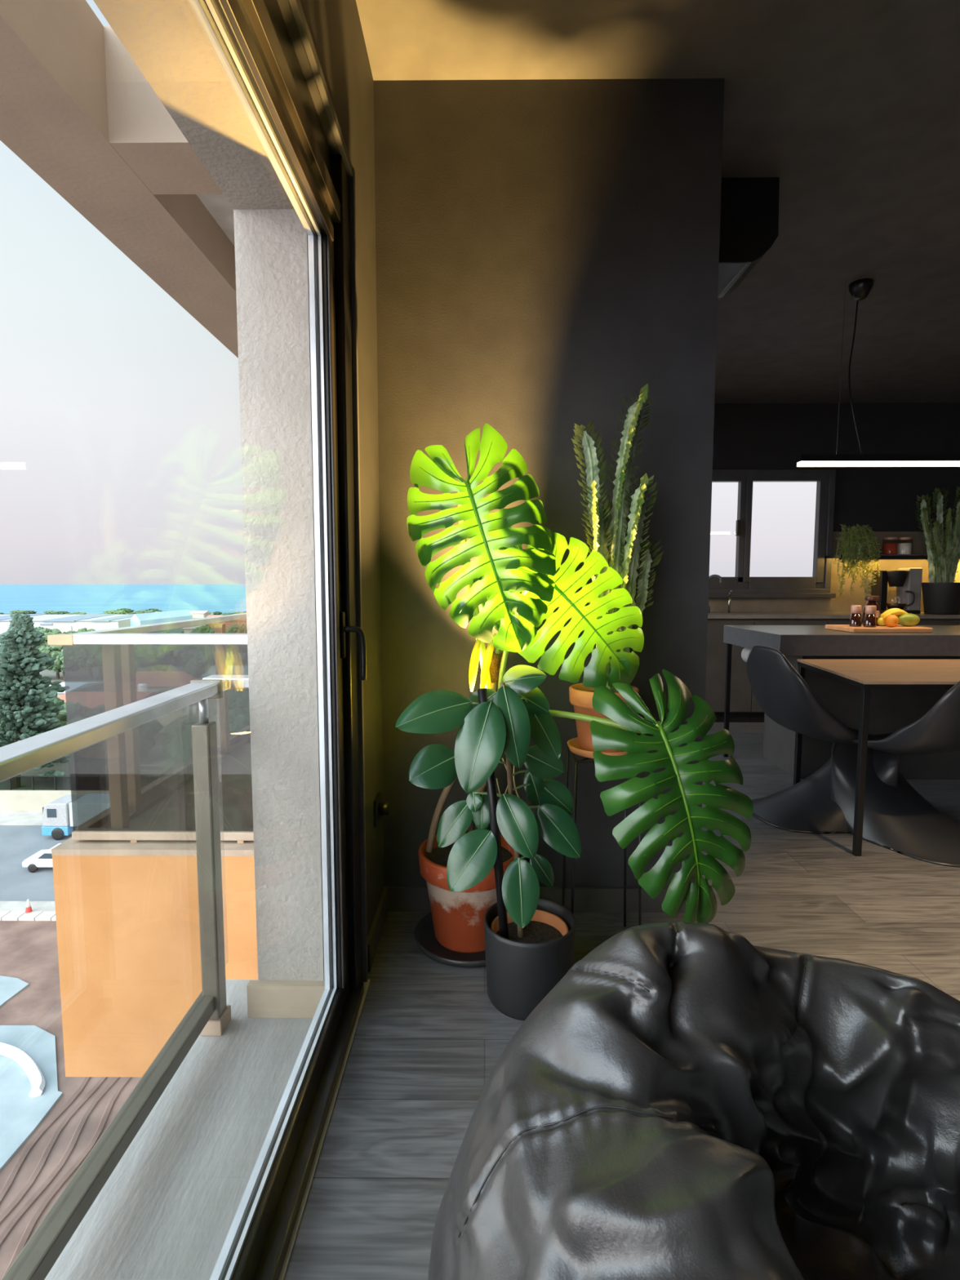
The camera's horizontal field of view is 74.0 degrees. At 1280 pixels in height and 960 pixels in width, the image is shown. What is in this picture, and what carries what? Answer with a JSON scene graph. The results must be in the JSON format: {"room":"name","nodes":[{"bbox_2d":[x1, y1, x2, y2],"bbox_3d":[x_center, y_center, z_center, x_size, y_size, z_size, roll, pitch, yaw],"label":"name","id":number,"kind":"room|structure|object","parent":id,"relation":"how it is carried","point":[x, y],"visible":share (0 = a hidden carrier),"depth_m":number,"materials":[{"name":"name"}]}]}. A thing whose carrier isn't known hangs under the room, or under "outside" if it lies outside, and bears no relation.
{"room":"living room","nodes":[
{"label":"living room","id":0,"kind":"room"},
{"bbox_2d":[44,979,312,1279],"bbox_3d":[-0.626,1.448,-1.982,0.380,0.200,7.790,0,5,0],"label":"floor","id":1,"kind":"structure","parent":0,"point":[168,1207],"depth_m":1.29,"materials":[{"name":"concrete"}]},
{"bbox_2d":[0,675,248,1279],"bbox_3d":[-0.711,0.892,-2.045,0.150,0.920,7.760,0,5,0],"label":"balcony railing","id":2,"kind":"object","parent":1,"relation":"on","point":[210,1015],"visible":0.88,"depth_m":1.37,"materials":[{"name":"grey metal"}]},
{"bbox_2d":[93,0,294,209],"bbox_3d":[-0.537,-1.453,-1.001,0.180,1.230,5.050,0,5,0],"label":"lintel","id":3,"kind":"object","parent":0,"point":[166,40],"visible":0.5,"depth_m":1.20,"materials":[{"name":"grey paint"}]},
{"bbox_2d":[233,208,324,980],"bbox_3d":[-0.514,0.024,2.022,0.180,4.700,0.716,0,5,0],"label":"column","id":4,"kind":"structure","parent":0,"point":[271,245],"depth_m":1.65,"materials":[{"name":"grey paint"}]},
{"bbox_2d":[246,980,324,1017],"bbox_3d":[-0.513,0.978,1.733,0.232,0.090,0.025,0,5,0],"label":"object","id":5,"kind":"structure","parent":4,"relation":"attached to","point":[265,998],"depth_m":1.72,"materials":[{"name":"stone"}]},
{"bbox_2d":[276,0,384,936],"bbox_3d":[-0.402,-0.176,-0.531,0.085,2.744,5.766,0,5,0],"label":"wall","id":6,"kind":"structure","parent":0,"point":[335,27],"depth_m":1.89,"materials":[{"name":"grey paint"}]},
{"bbox_2d":[188,0,368,1279],"bbox_3d":[-0.381,0.108,-0.810,0.131,2.225,5.162,0,5,0],"label":"window frame","id":7,"kind":"structure","parent":6,"relation":"in","point":[251,40],"depth_m":1.52,"materials":[{"name":"black metal"}]},
{"bbox_2d":[278,979,369,1279],"bbox_3d":[-0.348,1.214,-0.717,0.018,0.006,5.155,0,5,0],"label":"trim","id":8,"kind":"structure","parent":6,"relation":"attached to","point":[295,1232],"depth_m":1.30,"materials":[{"name":"metal"}]},
{"bbox_2d":[367,888,387,972],"bbox_3d":[-0.333,0.931,2.068,0.014,0.085,0.352,0,5,0],"label":"baseboard","id":9,"kind":"structure","parent":6,"relation":"attached to","point":[376,928],"depth_m":2.03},
{"bbox_2d":[373,792,389,826],"bbox_3d":[-0.318,0.553,2.079,0.042,0.085,0.090,0,5,0],"label":"wall socket","id":10,"kind":"object","parent":6,"relation":"attached to","point":[380,808],"visible":1,"depth_m":2.06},
{"bbox_2d":[373,78,724,887],"bbox_3d":[0.218,-0.417,2.216,1.112,2.744,0.160,0,5,0],"label":"wall","id":11,"kind":"structure","parent":0,"point":[547,251],"depth_m":2.09,"materials":[{"name":"grey paint"}]},
{"bbox_2d":[383,886,685,912],"bbox_3d":[0.218,0.915,2.246,1.112,0.085,0.014,0,5,0],"label":"baseboard","id":12,"kind":"structure","parent":11,"relation":"attached to","point":[401,899],"depth_m":2.24,"materials":[{"name":"wood"}]},
{"bbox_2d":[284,722,959,1279],"bbox_3d":[2.122,1.102,1.285,4.975,0.120,9.200,0,5,0],"label":"floor","id":13,"kind":"structure","parent":0,"point":[429,1039],"depth_m":1.78,"materials":[{"name":"grey wood"}]},
{"bbox_2d":[414,911,485,967],"bbox_3d":[-0.035,0.958,2.072,0.356,0.031,0.356,0,5,0],"label":"saucer","id":14,"kind":"object","parent":13,"relation":"on","point":[424,935],"visible":0.41,"depth_m":1.97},
{"bbox_2d":[417,832,519,953],"bbox_3d":[-0.035,0.815,2.059,0.326,0.292,0.326,0,5,0],"label":"terracotta pot","id":15,"kind":"object","parent":14,"relation":"on","point":[458,917],"visible":0.46,"depth_m":1.95,"materials":[{"name":"ceramic"}]},
{"bbox_2d":[406,422,753,922],"bbox_3d":[0.241,0.069,1.757,0.896,1.343,0.530,0,5,0],"label":"monstera plant","id":16,"kind":"object","parent":15,"relation":"in","point":[517,588],"visible":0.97,"depth_m":1.66,"materials":[{"name":"green plant"}]},
{"bbox_2d":[484,897,575,1021],"bbox_3d":[0.138,0.887,1.783,0.254,0.222,0.254,0,5,0],"label":"pot","id":17,"kind":"object","parent":13,"relation":"on","point":[521,972],"visible":0.79,"depth_m":1.69,"materials":[{"name":"ceramic"}]},
{"bbox_2d":[394,664,581,938],"bbox_3d":[0.030,0.472,1.711,0.491,0.796,0.214,0,5,0],"label":"rubber plant","id":18,"kind":"object","parent":17,"relation":"on","point":[491,722],"visible":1,"depth_m":1.68,"materials":[{"name":"green plant"}]},
{"bbox_2d":[561,745,641,926],"bbox_3d":[0.383,0.664,2.018,0.218,0.626,0.218,0,5,0],"label":"plant stand","id":19,"kind":"object","parent":13,"relation":"on","point":[584,760],"visible":0.32,"depth_m":1.93,"materials":[{"name":"metal"}]},
{"bbox_2d":[567,737,633,758],"bbox_3d":[0.383,0.337,1.989,0.220,0.027,0.220,0,5,0],"label":"saucer","id":20,"kind":"object","parent":19,"relation":"on","point":[573,744],"visible":0.38,"depth_m":1.92,"materials":[{"name":"ceramic"}]},
{"bbox_2d":[568,683,639,752],"bbox_3d":[0.383,0.244,1.981,0.212,0.194,0.212,0,5,0],"label":"terracotta pot","id":21,"kind":"object","parent":20,"relation":"on","point":[580,696],"visible":0.44,"depth_m":1.93,"materials":[{"name":"ceramic"}]},
{"bbox_2d":[571,383,664,693],"bbox_3d":[0.413,-0.287,1.929,0.290,0.930,0.198,0,5,0],"label":"cactus","id":22,"kind":"object","parent":21,"relation":"on","point":[609,538],"visible":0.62,"depth_m":1.90,"materials":[{"name":"green plant"}]},
{"bbox_2d":[427,918,959,1279],"bbox_3d":[0.458,0.779,0.765,1.062,0.615,1.056,0,5,0],"label":"bean bag","id":23,"kind":"object","parent":13,"relation":"on","point":[689,1100],"visible":1,"depth_m":0.88,"materials":[{"name":"black leather"}]},
{"bbox_2d":[705,618,754,722],"bbox_3d":[1.941,0.234,5.517,0.598,0.872,0.580,0,5,0],"label":"base cabinet","id":24,"kind":"object","parent":13,"relation":"on","point":[740,686],"visible":0.46,"depth_m":5.23,"materials":[{"name":"wood"}]},
{"bbox_2d":[747,618,827,722],"bbox_3d":[2.541,0.234,5.512,0.598,0.872,0.580,0,5,0],"label":"base cabinet","id":25,"kind":"object","parent":13,"relation":"on","point":[757,713],"visible":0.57,"depth_m":5.21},
{"bbox_2d":[746,645,900,834],"bbox_3d":[1.659,0.452,3.158,0.590,0.851,0.520,-1,5,-8],"label":"chair","id":26,"kind":"object","parent":13,"relation":"on","point":[806,806],"visible":0.77,"depth_m":3.04,"materials":[{"name":"leather"}]},
{"bbox_2d":[723,625,959,779],"bbox_3d":[2.622,0.376,3.852,2.015,0.880,0.810,0,5,0],"label":"kitchen island","id":27,"kind":"object","parent":13,"relation":"on","point":[891,711],"visible":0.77,"depth_m":3.73,"materials":[{"name":"stone"}]},
{"bbox_2d":[723,625,959,656],"bbox_3d":[2.622,-0.005,3.819,2.015,0.115,0.810,0,5,0],"label":"island countertop","id":28,"kind":"structure","parent":27,"relation":"on","point":[790,640],"depth_m":3.42,"materials":[{"name":"stone"}]},
{"bbox_2d":[825,624,933,632],"bbox_3d":[2.307,-0.067,3.701,0.445,0.027,0.300,0,5,0],"label":"cutting board","id":29,"kind":"object","parent":28,"relation":"on","point":[898,628],"visible":0.98,"depth_m":3.55,"materials":[{"name":"brown wood"}]},
{"bbox_2d":[848,604,862,626],"bbox_3d":[2.164,-0.139,3.665,0.064,0.122,0.064,0,5,0],"label":"salt mill","id":30,"kind":"object","parent":29,"relation":"on","point":[855,610],"visible":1,"depth_m":3.64,"materials":[{"name":"brown glass"}]},
{"bbox_2d":[863,605,876,627],"bbox_3d":[2.211,-0.134,3.605,0.064,0.122,0.064,0,5,0],"label":"salt mill","id":31,"kind":"object","parent":29,"relation":"on","point":[869,621],"visible":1,"depth_m":3.58,"materials":[{"name":"brown glass"}]},
{"bbox_2d":[862,595,879,626],"bbox_3d":[2.301,-0.172,3.741,0.088,0.175,0.090,0,5,0],"label":"bottle","id":32,"kind":"object","parent":29,"relation":"on","point":[871,600],"visible":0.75,"depth_m":3.71,"materials":[{"name":"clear glass"}]},
{"bbox_2d":[884,613,898,626],"bbox_3d":[2.331,-0.111,3.606,0.072,0.076,0.072,0,5,0],"label":"orange","id":33,"kind":"object","parent":29,"relation":"on","point":[890,620],"visible":1,"depth_m":3.58,"materials":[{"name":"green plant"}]},
{"bbox_2d":[880,608,906,619],"bbox_3d":[2.410,-0.147,3.703,0.156,0.078,0.100,0,5,0],"label":"banana bunch","id":34,"kind":"object","parent":29,"relation":"on","point":[896,611],"visible":0.7,"depth_m":3.67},
{"bbox_2d":[897,613,919,626],"bbox_3d":[2.469,-0.116,3.665,0.131,0.076,0.080,0,5,0],"label":"mango","id":35,"kind":"object","parent":29,"relation":"on","point":[908,619],"visible":0.96,"depth_m":3.64,"materials":[{"name":"green plant"}]},
{"bbox_2d":[793,658,959,856],"bbox_3d":[2.458,0.511,3.055,1.730,0.750,0.795,0,5,0],"label":"dining table","id":36,"kind":"object","parent":13,"relation":"on","point":[867,674],"visible":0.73,"depth_m":2.80,"materials":[{"name":"brown wood"}]},
{"bbox_2d":[830,680,959,867],"bbox_3d":[1.994,0.477,2.862,0.520,0.851,0.590,-2,5,-21],"label":"chair","id":37,"kind":"object","parent":13,"relation":"on","point":[899,820],"visible":0.81,"depth_m":2.82,"materials":[{"name":"leather"}]},
{"bbox_2d":[915,618,959,625],"bbox_3d":[3.741,0.235,5.503,0.598,0.872,0.580,0,5,0],"label":"base cabinet","id":38,"kind":"object","parent":13,"relation":"on","point":[922,621],"visible":0.06,"depth_m":5.19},
{"bbox_3d":[1.341,0.234,5.521,0.598,0.872,0.580,0,5,0],"label":"base cabinet","id":39,"kind":"object","parent":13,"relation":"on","visible":0},
{"bbox_2d":[707,612,959,618],"bbox_3d":[2.742,-0.214,5.470,3.800,0.028,0.598,0,5,0],"label":"countertop","id":40,"kind":"structure","parent":39,"relation":"on","point":[712,615],"depth_m":5.18,"materials":[{"name":"stone"}]},
{"bbox_2d":[871,568,922,613],"bbox_3d":[3.615,-0.426,5.506,0.320,0.390,0.240,0,5,0],"label":"coffee maker","id":41,"kind":"object","parent":40,"relation":"on","point":[907,581],"visible":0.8,"depth_m":5.45,"materials":[{"name":"black plastic"}]},
{"bbox_2d":[886,570,909,586],"bbox_3d":[3.585,-0.529,5.477,0.176,0.140,0.176,0,5,0],"label":"basket","id":42,"kind":"object","parent":41,"relation":"on","point":[894,578],"depth_m":5.43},
{"bbox_2d":[921,582,959,614],"bbox_3d":[3.920,-0.353,5.380,0.330,0.265,0.330,0,5,0],"label":"plant pot","id":43,"kind":"object","parent":40,"relation":"on","point":[939,598],"visible":0.93,"depth_m":5.27,"materials":[{"name":"ceramic"}]},
{"bbox_2d":[914,487,959,582],"bbox_3d":[3.917,-0.868,5.337,0.525,0.866,0.187,0,5,0],"label":"cactus","id":44,"kind":"object","parent":43,"relation":"on","point":[942,566],"visible":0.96,"depth_m":5.32,"materials":[{"name":"green plant"}]},
{"bbox_2d":[355,0,959,403],"bbox_3d":[2.099,-1.816,1.030,5.420,0.250,9.600,0,5,0],"label":"ceiling","id":45,"kind":"structure","parent":0,"point":[854,105],"depth_m":2.22,"materials":[{"name":"grey paint"}]},
{"bbox_2d":[717,177,779,297],"bbox_3d":[0.994,-1.536,2.687,0.378,0.597,0.324,0,5,0],"label":"extractor hood","id":46,"kind":"object","parent":45,"relation":"hanging from","point":[749,214],"visible":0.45,"depth_m":2.52,"materials":[{"name":"black metal"}]},
{"bbox_2d":[796,278,959,466],"bbox_3d":[2.527,-1.420,3.424,1.600,0.956,0.116,0,5,0],"label":"pendant lamp","id":47,"kind":"object","parent":45,"relation":"hanging from","point":[860,289],"visible":1,"depth_m":3.42,"materials":[{"name":"metal"}]},
{"bbox_2d":[712,402,959,531],"bbox_3d":[2.145,-0.734,5.842,5.000,2.744,0.200,0,5,0],"label":"wall","id":48,"kind":"structure","parent":0,"point":[747,436],"depth_m":5.65,"materials":[{"name":"paint"}]},
{"bbox_2d":[708,469,835,597],"bbox_3d":[2.409,-0.946,5.701,1.530,1.130,0.140,0,5,0],"label":"window","id":49,"kind":"structure","parent":48,"relation":"in","point":[742,585],"depth_m":5.68,"materials":[{"name":"black metal"}]},
{"bbox_2d":[708,531,959,612],"bbox_3d":[2.723,-0.613,5.742,3.843,0.720,0.012,0,5,0],"label":"backsplash","id":50,"kind":"structure","parent":48,"relation":"attached to","point":[840,604],"depth_m":5.75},
{"bbox_2d":[824,554,959,559],"bbox_3d":[3.869,-0.724,5.597,1.550,0.042,0.264,0,5,0],"label":"wall shelf","id":51,"kind":"object","parent":48,"relation":"attached to","point":[882,556],"visible":0.42,"depth_m":5.47,"materials":[{"name":"metal"}]},
{"bbox_2d":[881,537,897,554],"bbox_3d":[3.571,-0.818,5.543,0.116,0.154,0.116,0,5,0],"label":"glass jar","id":52,"kind":"object","parent":51,"relation":"on","point":[889,548],"visible":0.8,"depth_m":5.50,"materials":[{"name":"red glass"}]},
{"bbox_2d":[897,537,912,554],"bbox_3d":[3.696,-0.817,5.542,0.116,0.154,0.116,0,5,0],"label":"glass jar","id":53,"kind":"object","parent":51,"relation":"on","point":[903,548],"visible":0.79,"depth_m":5.50,"materials":[{"name":"white glass"}]},
{"bbox_3d":[-0.515,8.977,8.000,0.140,23.020,9.634,0,5,0],"label":"wall","id":54,"kind":"structure","parent":0,"visible":0},
{"bbox_2d":[52,855,257,1077],"bbox_3d":[-1.278,1.183,7.592,1.430,1.120,9.100,0,5,0],"label":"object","id":55,"kind":"structure","parent":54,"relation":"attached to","point":[128,929],"depth_m":3.05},
{"bbox_2d":[51,732,253,856],"bbox_3d":[-1.278,0.615,7.542,1.431,0.040,9.101,0,5,0],"label":"parapet","id":56,"kind":"object","parent":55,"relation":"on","point":[171,806],"visible":0.29,"depth_m":3.52,"materials":[{"name":"concrete"}]},
{"bbox_2d":[47,613,253,843],"bbox_3d":[-1.283,0.152,6.777,1.430,1.015,7.545,0,5,0],"label":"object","id":57,"kind":"object","parent":56,"relation":"on","point":[126,795],"visible":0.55,"depth_m":3.15,"materials":[{"name":"grey metal"}]},
{"label":"outside","id":58,"kind":"structure","parent":0,"visible":0},
{"bbox_2d":[0,584,246,613],"bbox_3d":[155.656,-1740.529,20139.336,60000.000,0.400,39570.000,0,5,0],"label":"sea","id":59,"kind":"structure","parent":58,"point":[40,598],"depth_m":990.20,"materials":[{"name":"liquid"}]},
{"bbox_3d":[-0.497,-5.356,3.852,0.180,5.700,15.400,0,5,0],"label":"wall","id":60,"kind":"structure","parent":0,"visible":0},
{"bbox_2d":[103,26,222,194],"bbox_3d":[-1.062,-2.642,6.101,0.980,0.459,11.400,0,5,0],"label":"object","id":61,"kind":"structure","parent":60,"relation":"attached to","point":[142,131],"depth_m":2.70,"materials":[{"name":"paint"}]},
{"bbox_2d":[0,0,238,358],"bbox_3d":[-1.802,-2.355,2.820,0.450,0.460,18.000,0,5,0],"label":"pergola beam","id":62,"kind":"structure","parent":61,"relation":"attached to","point":[54,107],"depth_m":2.80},
{"bbox_2d":[196,194,234,245],"bbox_3d":[-1.081,-2.565,3.614,0.980,0.180,1.170,0,5,0],"label":"roof","id":63,"kind":"structure","parent":60,"relation":"attached to","point":[217,205],"depth_m":3.68,"materials":[{"name":"paint"}]},
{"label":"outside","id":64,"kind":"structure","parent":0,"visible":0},
{"bbox_2d":[0,825,71,901],"bbox_3d":[-119.650,16.056,47.503,360.000,0.030,13.000,0,5,0],"label":"road","id":65,"kind":"structure","parent":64,"point":[18,843],"depth_m":45.30,"materials":[{"name":"asphalt"}]},
{"bbox_2d":[22,843,60,872],"bbox_3d":[-30.114,15.487,45.347,3.957,1.479,1.760,0,5,0],"label":"car","id":66,"kind":"object","parent":65,"relation":"on","point":[43,858],"visible":0.48,"depth_m":44.53,"materials":[{"name":"silver metal"}]},
{"bbox_2d":[41,793,110,839],"bbox_3d":[-30.527,14.208,51.245,8.100,3.000,2.450,0,5,0],"label":"truck","id":67,"kind":"object","parent":65,"relation":"on","point":[61,816],"visible":0.62,"depth_m":50.09,"materials":[{"name":"metal"}]},
{"bbox_3d":[3.233,-0.794,5.587,0.120,0.100,0.120,0,5,0],"label":"pot","id":68,"kind":"object","parent":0,"visible":0},
{"bbox_2d":[831,524,881,599],"bbox_3d":[3.230,-0.680,5.480,0.406,0.649,0.236,0,5,0],"label":"trailing plant","id":69,"kind":"object","parent":68,"relation":"in","point":[854,537],"visible":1,"depth_m":5.44,"materials":[{"name":"green plant"}]},
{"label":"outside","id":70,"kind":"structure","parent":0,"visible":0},
{"bbox_2d":[0,920,138,1279],"bbox_3d":[-120.087,21.011,-9.079,360.000,0.020,96.400,0,5,0],"label":"paved ground","id":71,"kind":"structure","parent":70,"point":[28,949],"depth_m":25.93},
{"bbox_2d":[0,975,29,1007],"bbox_3d":[-28.505,17.440,31.279,11.539,0.100,6.546,0,5,0],"label":"concrete patch","id":72,"kind":"object","parent":71,"relation":"on","point":[10,987],"visible":1,"depth_m":31.78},
{"bbox_2d":[0,1025,62,1171],"bbox_3d":[-25.723,18.206,22.410,18.518,0.120,13.356,0,5,0],"label":"swimming pool","id":73,"kind":"object","parent":71,"relation":"on","point":[21,1114],"visible":1,"depth_m":25.34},
{"bbox_2d":[0,1042,45,1097],"bbox_3d":[-19.876,17.663,26.444,5.336,0.381,3.124,0,5,0],"label":"channel","id":74,"kind":"object","parent":73,"relation":"on","point":[37,1079],"visible":1,"depth_m":26.21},
{"bbox_2d":[0,1076,141,1279],"bbox_3d":[-10.486,18.575,18.648,12.292,0.247,26.547,0,5,0],"label":"ridges","id":75,"kind":"object","parent":71,"relation":"on","point":[24,1239],"visible":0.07,"depth_m":22.29,"materials":[{"name":"wood"}]},
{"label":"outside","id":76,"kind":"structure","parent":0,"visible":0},
{"bbox_2d":[0,613,248,790],"bbox_3d":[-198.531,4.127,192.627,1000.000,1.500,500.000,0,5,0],"label":"buildings","id":77,"kind":"structure","parent":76,"point":[97,767],"depth_m":69.27},
{"bbox_2d":[0,810,55,911],"bbox_3d":[-119.643,15.917,48.344,360.000,0.160,17.300,0,5,0],"label":"kerb","id":78,"kind":"object","parent":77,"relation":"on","point":[6,817],"depth_m":53.36,"materials":[{"name":"concrete"}]},
{"bbox_2d":[0,911,56,920],"bbox_3d":[-29.746,16.746,38.637,59.940,0.200,0.800,0,5,0],"label":"kerb stones","id":79,"kind":"object","parent":77,"relation":"on","point":[4,915],"visible":0.11,"depth_m":38.39},
{"bbox_2d":[0,613,74,788],"bbox_3d":[-45.563,6.037,62.695,12.044,17.405,12.271,0,5,0],"label":"conifer tree","id":80,"kind":"object","parent":77,"relation":"on","point":[22,684],"visible":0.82,"depth_m":61.38,"materials":[{"name":"green plant"}]},
{"bbox_2d":[21,697,75,722],"bbox_3d":[-49.908,9.930,70.967,8.487,8.176,8.864,2,5,24],"label":"tree","id":81,"kind":"object","parent":77,"relation":"on","point":[57,701],"visible":0.05,"depth_m":71.24,"materials":[{"name":"green plant"}]},
{"bbox_2d":[0,789,109,811],"bbox_3d":[-119.576,14.234,57.030,360.000,2.000,0.300,0,5,0],"label":"wall","id":82,"kind":"structure","parent":77,"relation":"on","point":[35,800],"depth_m":56.25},
{"bbox_2d":[8,775,161,790],"bbox_3d":[-37.578,12.645,56.257,68.000,1.299,0.100,0,5,0],"label":"fence","id":83,"kind":"object","parent":82,"relation":"on","point":[32,776],"visible":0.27,"depth_m":56.19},
{"bbox_2d":[38,644,71,678],"bbox_3d":[-90.843,4.445,136.745,7.827,7.638,8.544,4,6,38],"label":"tree","id":84,"kind":"object","parent":77,"relation":"on","point":[53,651],"visible":0.23,"depth_m":133.94,"materials":[{"name":"green plant"}]},
{"bbox_2d":[47,653,79,680],"bbox_3d":[-87.661,5.555,133.859,6.068,5.922,6.624,-4,6,-36],"label":"tree","id":85,"kind":"object","parent":77,"relation":"on","point":[63,663],"visible":0.71,"depth_m":132.08,"materials":[{"name":"green plant"}]},
{"bbox_2d":[0,613,134,634],"bbox_3d":[-270.450,-5.278,239.993,295.427,8.982,46.100,0,5,0],"label":"warehouse","id":86,"kind":"structure","parent":77,"relation":"on","point":[64,623],"depth_m":216.67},
{"bbox_2d":[56,701,90,759],"bbox_3d":[-48.041,10.256,73.430,7.935,7.094,7.269,2,6,25],"label":"tree","id":87,"kind":"object","parent":77,"relation":"on","point":[77,708],"visible":0.21,"depth_m":71.83,"materials":[{"name":"green plant"}]},
{"bbox_2d":[48,681,103,697],"bbox_3d":[-77.635,9.423,119.879,7.665,2.725,13.200,0,5,0],"label":"house","id":88,"kind":"structure","parent":77,"relation":"on","point":[73,686],"depth_m":119.22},
{"bbox_2d":[61,644,102,679],"bbox_3d":[-83.013,4.011,135.322,8.972,8.755,9.793,1,5,16],"label":"tree","id":89,"kind":"object","parent":77,"relation":"on","point":[69,651],"visible":0.33,"depth_m":131.13,"materials":[{"name":"green plant"}]},
{"bbox_2d":[74,644,102,679],"bbox_3d":[-80.462,3.950,134.509,9.063,9.018,9.793,-3,6,-30],"label":"tree","id":90,"kind":"object","parent":77,"relation":"on","point":[95,657],"visible":0.33,"depth_m":131.22,"materials":[{"name":"green plant"}]},
{"bbox_2d":[57,691,162,715],"bbox_3d":[-54.219,9.796,93.630,12.616,4.461,17.200,0,5,0],"label":"house","id":91,"kind":"structure","parent":77,"relation":"on","point":[91,700],"depth_m":91.39,"materials":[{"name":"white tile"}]},
{"bbox_2d":[62,704,164,764],"bbox_3d":[-36.750,10.476,63.750,8.665,8.347,9.049,0,5,1],"label":"tree","id":92,"kind":"object","parent":77,"relation":"on","point":[98,751],"visible":0.24,"depth_m":61.82,"materials":[{"name":"green plant"}]},
{"bbox_2d":[134,644,168,671],"bbox_3d":[-69.802,4.151,134.567,9.627,8.606,8.819,3,6,31],"label":"tree","id":93,"kind":"object","parent":77,"relation":"on","point":[141,655],"visible":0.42,"depth_m":130.78,"materials":[{"name":"green plant"}]},
{"bbox_2d":[134,644,169,671],"bbox_3d":[-69.908,3.889,133.582,10.100,9.301,9.346,-2,5,-17],"label":"tree","id":94,"kind":"object","parent":77,"relation":"on","point":[162,655],"visible":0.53,"depth_m":131.22,"materials":[{"name":"green plant"}]},
{"bbox_2d":[139,744,170,786],"bbox_3d":[-32.067,13.040,69.650,8.288,2.180,13.200,0,5,0],"label":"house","id":95,"kind":"structure","parent":77,"relation":"on","point":[148,766],"depth_m":64.02,"materials":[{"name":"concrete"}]},
{"bbox_2d":[129,609,192,633],"bbox_3d":[-120.810,-5.983,243.342,3.593,9.803,40.000,0,5,0],"label":"greenhouse","id":96,"kind":"object","parent":77,"relation":"on","point":[141,619],"visible":0.47,"depth_m":239.42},
{"bbox_2d":[135,671,199,692],"bbox_3d":[-58.094,7.774,121.591,14.394,3.616,17.200,0,5,0],"label":"house","id":97,"kind":"structure","parent":77,"relation":"on","point":[156,681],"depth_m":116.77,"materials":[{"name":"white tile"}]},
{"bbox_2d":[153,649,181,671],"bbox_3d":[-67.165,4.608,136.085,7.708,7.425,8.050,0,5,4],"label":"tree","id":98,"kind":"object","parent":77,"relation":"on","point":[172,660],"visible":0.37,"depth_m":133.62,"materials":[{"name":"green plant"}]},
{"bbox_2d":[153,706,199,747],"bbox_3d":[-37.217,11.414,80.590,9.039,3.511,15.200,0,5,0],"label":"house","id":99,"kind":"structure","parent":77,"relation":"on","point":[165,720],"depth_m":79.67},
{"bbox_2d":[168,644,199,658],"bbox_3d":[-60.960,3.499,136.500,10.393,9.570,9.617,-3,6,-30],"label":"tree","id":100,"kind":"object","parent":77,"relation":"on","point":[180,651],"visible":0.3,"depth_m":132.64,"materials":[{"name":"green plant"}]},
{"bbox_2d":[160,711,217,755],"bbox_3d":[-29.437,10.957,66.566,6.925,6.891,7.484,-4,6,-38],"label":"tree","id":101,"kind":"object","parent":77,"relation":"on","point":[174,728],"visible":0.2,"depth_m":64.93,"materials":[{"name":"green plant"}]},
{"bbox_2d":[156,719,244,776],"bbox_3d":[-22.742,11.200,54.852,9.183,8.456,8.498,3,6,32],"label":"tree","id":102,"kind":"object","parent":77,"relation":"on","point":[180,750],"visible":0.13,"depth_m":52.15,"materials":[{"name":"green plant"}]},
{"bbox_2d":[188,625,214,633],"bbox_3d":[-69.890,1.049,163.545,10.576,9.739,9.787,3,6,31],"label":"tree","id":103,"kind":"object","parent":77,"relation":"on","point":[202,629],"visible":0.15,"depth_m":161.37,"materials":[{"name":"green plant"}]},
{"bbox_2d":[184,650,228,679],"bbox_3d":[-50.890,5.815,119.413,7.967,7.928,8.609,0,5,3],"label":"tree","id":104,"kind":"object","parent":77,"relation":"on","point":[197,665],"visible":0.62,"depth_m":116.26,"materials":[{"name":"green plant"}]},
{"bbox_2d":[195,644,239,658],"bbox_3d":[-55.867,3.951,134.310,9.829,9.051,9.096,5,7,43],"label":"tree","id":105,"kind":"object","parent":77,"relation":"on","point":[202,648],"visible":0.22,"depth_m":132.25,"materials":[{"name":"green plant"}]},
{"bbox_2d":[190,665,248,706],"bbox_3d":[-39.419,7.574,106.372,10.203,6.669,21.200,0,5,0],"label":"house","id":106,"kind":"structure","parent":77,"relation":"on","point":[231,669],"depth_m":103.91,"materials":[{"name":"concrete"}]},
{"bbox_2d":[195,696,249,720],"bbox_3d":[-29.186,10.110,73.222,8.058,7.420,7.457,-5,7,-42],"label":"tree","id":107,"kind":"object","parent":77,"relation":"on","point":[242,704],"visible":0.16,"depth_m":72.52,"materials":[{"name":"green plant"}]},
{"bbox_2d":[206,615,246,629],"bbox_3d":[-72.617,-2.299,196.111,21.504,10.696,10.800,0,5,0],"label":"shed","id":108,"kind":"object","parent":77,"relation":"on","point":[238,622],"visible":0.12,"depth_m":190.88,"materials":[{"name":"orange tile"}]},
{"bbox_2d":[215,688,248,702],"bbox_3d":[-32.388,8.863,87.770,7.407,7.370,8.004,-3,6,-30],"label":"tree","id":109,"kind":"object","parent":77,"relation":"on","point":[237,693],"visible":0.23,"depth_m":84.97,"materials":[{"name":"green plant"}]},
{"bbox_2d":[216,708,249,727],"bbox_3d":[-24.767,10.814,66.686,7.335,7.158,8.007,-3,6,-27],"label":"tree","id":110,"kind":"object","parent":77,"relation":"on","point":[238,717],"visible":0.09,"depth_m":64.50,"materials":[{"name":"green plant"}]},
{"bbox_2d":[232,626,248,663],"bbox_3d":[-59.773,1.204,162.805,10.363,9.558,9.922,4,7,41],"label":"tree","id":111,"kind":"object","parent":77,"relation":"on","point":[242,648],"visible":0.17,"depth_m":160.39,"materials":[{"name":"green plant"}]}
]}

